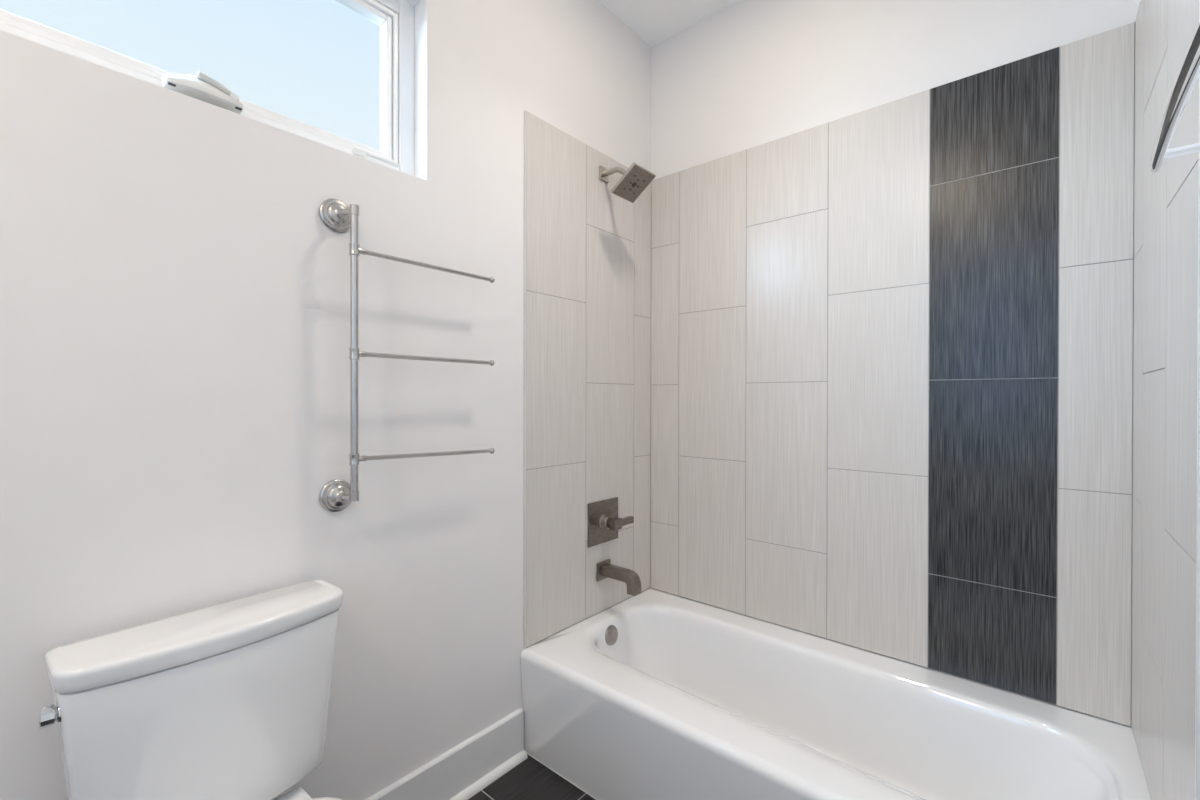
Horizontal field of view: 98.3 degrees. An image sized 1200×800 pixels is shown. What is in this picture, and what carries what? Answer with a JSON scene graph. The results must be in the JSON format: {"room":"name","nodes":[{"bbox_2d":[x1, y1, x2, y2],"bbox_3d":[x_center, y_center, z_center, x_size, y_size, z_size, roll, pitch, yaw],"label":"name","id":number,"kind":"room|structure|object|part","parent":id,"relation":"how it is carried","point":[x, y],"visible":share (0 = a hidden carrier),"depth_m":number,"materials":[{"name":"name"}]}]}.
{"room":"bathroom","nodes":[
{"label":"bathroom","id":0,"kind":"room"},
{"bbox_2d":[0,0,650,799],"bbox_3d":[-0.876,-0.164,1.143,0.140,2.838,3.519,0,0,40],"label":"wall","id":1,"kind":"structure","parent":0,"point":[175,287],"depth_m":1.31,"materials":[{"name":"paint"}]},
{"bbox_2d":[0,0,426,180],"bbox_3d":[-0.876,-0.895,1.142,0.126,0.536,1.027,0,0,40],"label":"window","id":2,"kind":"structure","parent":1,"relation":"in","point":[402,23],"depth_m":1.48,"materials":[{"name":"white plastic"}]},
{"bbox_3d":[-0.840,-0.688,1.142,0.024,0.030,0.077,0,0,36],"label":"crank handle","id":3,"kind":"part","parent":2,"relation":"part of","materials":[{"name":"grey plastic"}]},
{"bbox_2d":[319,199,494,511],"bbox_3d":[-0.501,-0.111,1.425,0.082,0.782,0.476,0,0,40],"label":"towel rack","id":4,"kind":"object","parent":1,"relation":"attached to","point":[336,495],"visible":1,"depth_m":1.27,"materials":[{"name":"silver metal"}]},
{"bbox_3d":[-0.599,-0.114,1.265,0.018,0.708,0.018,0,0,40],"label":"post","id":5,"kind":"part","parent":4,"relation":"part of","materials":[{"name":"silver metal"}]},
{"bbox_3d":[-0.599,0.144,1.266,0.023,0.028,0.023,0,0,40],"label":"swing arm","id":6,"kind":"part","parent":4,"relation":"part of","materials":[{"name":"silver metal"}]},
{"bbox_3d":[-0.599,-0.113,1.265,0.023,0.028,0.023,0,0,40],"label":"swing arm","id":7,"kind":"part","parent":4,"relation":"part of","materials":[{"name":"silver metal"}]},
{"bbox_3d":[-0.598,-0.366,1.264,0.023,0.028,0.023,0,0,40],"label":"swing arm","id":8,"kind":"part","parent":4,"relation":"part of","materials":[{"name":"silver metal"}]},
{"bbox_3d":[-0.464,0.149,1.425,0.014,0.024,0.402,0,0,40],"label":"arm rod","id":9,"kind":"part","parent":4,"relation":"part of","materials":[{"name":"silver metal"}]},
{"bbox_3d":[-0.463,-0.113,1.424,0.014,0.014,0.402,0,0,40],"label":"arm rod","id":10,"kind":"part","parent":4,"relation":"part of","materials":[{"name":"silver metal"}]},
{"bbox_3d":[-0.463,-0.366,1.423,0.014,0.014,0.402,0,0,40],"label":"arm rod","id":11,"kind":"part","parent":4,"relation":"part of","materials":[{"name":"silver metal"}]},
{"bbox_2d":[366,708,527,799],"bbox_3d":[-1.066,1.128,0.807,0.034,0.156,2.496,0,0,40],"label":"baseboard","id":12,"kind":"structure","parent":1,"relation":"attached to","point":[472,765],"depth_m":1.59,"materials":[{"name":"white paint"}]},
{"bbox_3d":[-1.061,1.196,0.803,0.020,0.020,2.496,0,0,40],"label":"shoe moulding","id":13,"kind":"part","parent":12,"relation":"part of","materials":[{"name":"white paint"}]},
{"bbox_3d":[-0.256,-0.067,1.769,0.009,1.833,0.004,0,0,40],"label":"tile edge trim","id":14,"kind":"part","parent":1,"relation":"part of","materials":[{"name":"silver metal"}]},
{"bbox_2d":[588,497,633,547],"bbox_3d":[0.046,0.486,2.057,0.082,0.170,0.197,0,0,40],"label":"shower valve","id":15,"kind":"object","parent":1,"relation":"attached to","point":[604,523],"visible":1,"depth_m":2.05,"materials":[{"name":"silver metal"}]},
{"bbox_3d":[0.014,0.486,2.077,0.007,0.170,0.184,0,0,40],"label":"plate","id":16,"kind":"part","parent":15,"relation":"part of","materials":[{"name":"silver metal"}]},
{"bbox_3d":[0.062,0.486,2.036,0.030,0.042,0.043,0,0,40],"label":"handle","id":17,"kind":"part","parent":15,"relation":"part of","materials":[{"name":"silver metal"}]},
{"bbox_3d":[0.103,0.486,2.082,0.020,0.026,0.087,0,0,40],"label":"handle lever","id":18,"kind":"part","parent":15,"relation":"part of","materials":[{"name":"silver metal"}]},
{"bbox_2d":[597,559,640,595],"bbox_3d":[0.078,0.692,2.022,0.176,0.094,0.080,0,0,40],"label":"tub spout","id":19,"kind":"object","parent":1,"relation":"attached to","point":[605,569],"visible":1,"depth_m":2.00,"materials":[{"name":"silver metal"}]},
{"bbox_2d":[599,162,655,202],"bbox_3d":[0.092,-0.854,2.006,0.208,0.146,0.135,0,0,40],"label":"shower fixture","id":20,"kind":"object","parent":1,"relation":"attached to","point":[635,180],"visible":1,"depth_m":1.98,"materials":[{"name":"silver metal"}]},
{"bbox_3d":[0.072,-0.873,2.024,0.142,0.077,0.021,0,0,40],"label":"shower arm","id":21,"kind":"part","parent":20,"relation":"part of","materials":[{"name":"silver metal"}]},
{"bbox_2d":[468,754,594,799],"bbox_3d":[-0.855,1.235,-0.101,1.795,0.050,5.389,0,0,40],"label":"floor","id":22,"kind":"structure","parent":0,"point":[530,779],"depth_m":1.61,"materials":[{"name":"tile"}]},
{"bbox_2d":[38,580,343,799],"bbox_3d":[-0.557,0.819,0.851,0.697,0.776,0.473,0,0,40],"label":"toilet","id":23,"kind":"object","parent":22,"relation":"on","point":[229,700],"visible":1,"depth_m":0.96,"materials":[{"name":"white glazed porcelain"},{"name":"polished chrome"}]},
{"bbox_3d":[-0.891,0.510,0.837,0.032,0.033,0.019,0,0,40],"label":"lever handle","id":24,"kind":"part","parent":23,"relation":"part of","materials":[{"name":"silver metal"}]},
{"bbox_3d":[-0.881,0.510,0.848,0.033,0.033,0.017,0,0,40],"label":"flush lever","id":25,"kind":"part","parent":23,"relation":"part of","materials":[{"name":"silver metal"}]},
{"bbox_3d":[-0.752,0.449,1.022,0.174,0.038,0.464,0,0,40],"label":"tank lid","id":26,"kind":"part","parent":23,"relation":"part of","materials":[{"name":"white ceramic"}]},
{"bbox_3d":[-0.477,0.808,0.805,0.516,0.022,0.358,0,0,40],"label":"seat lid","id":27,"kind":"part","parent":23,"relation":"part of","materials":[{"name":"white plastic"}]},
{"bbox_2d":[521,589,1150,799],"bbox_3d":[0.558,1.028,1.555,1.534,0.355,0.756,0,0,40],"label":"bathtub","id":28,"kind":"object","parent":22,"relation":"on","point":[652,695],"visible":0.96,"depth_m":1.54,"materials":[{"name":"white ceramic"}]},
{"bbox_2d":[598,0,740,47],"bbox_3d":[-0.243,-1.630,0.600,1.795,0.100,3.519,0,0,40],"label":"ceiling","id":29,"kind":"structure","parent":0,"point":[654,22],"depth_m":2.13,"materials":[{"name":"white paint"}]},
{"bbox_2d":[650,0,1139,727],"bbox_3d":[0.851,-0.164,1.891,1.535,2.838,0.139,0,0,40],"label":"wall","id":30,"kind":"structure","parent":0,"point":[892,241],"depth_m":1.68,"materials":[{"name":"tile"}]},
{"bbox_2d":[1131,0,1199,799],"bbox_3d":[0.384,-0.158,0.068,0.140,2.838,3.519,0,0,40],"label":"wall","id":31,"kind":"structure","parent":0,"point":[1165,689],"depth_m":0.98,"materials":[{"name":"tile"}]},
{"bbox_2d":[1151,24,1199,171],"bbox_3d":[0.580,-0.323,0.454,0.084,0.036,0.644,0,0,40],"label":"towel bar","id":32,"kind":"object","parent":31,"relation":"attached to","point":[1188,76],"visible":1,"depth_m":0.56,"materials":[{"name":"silver metal"}]},
{"bbox_3d":[0.767,-0.323,0.664,0.072,0.036,0.036,0,0,40],"label":"bar post","id":33,"kind":"part","parent":32,"relation":"part of","materials":[{"name":"silver metal"}]},
{"bbox_3d":[0.904,-0.061,0.779,0.009,1.833,0.004,0,0,40],"label":"tile edge trim","id":34,"kind":"part","parent":31,"relation":"part of","materials":[{"name":"silver metal"}]}
]}

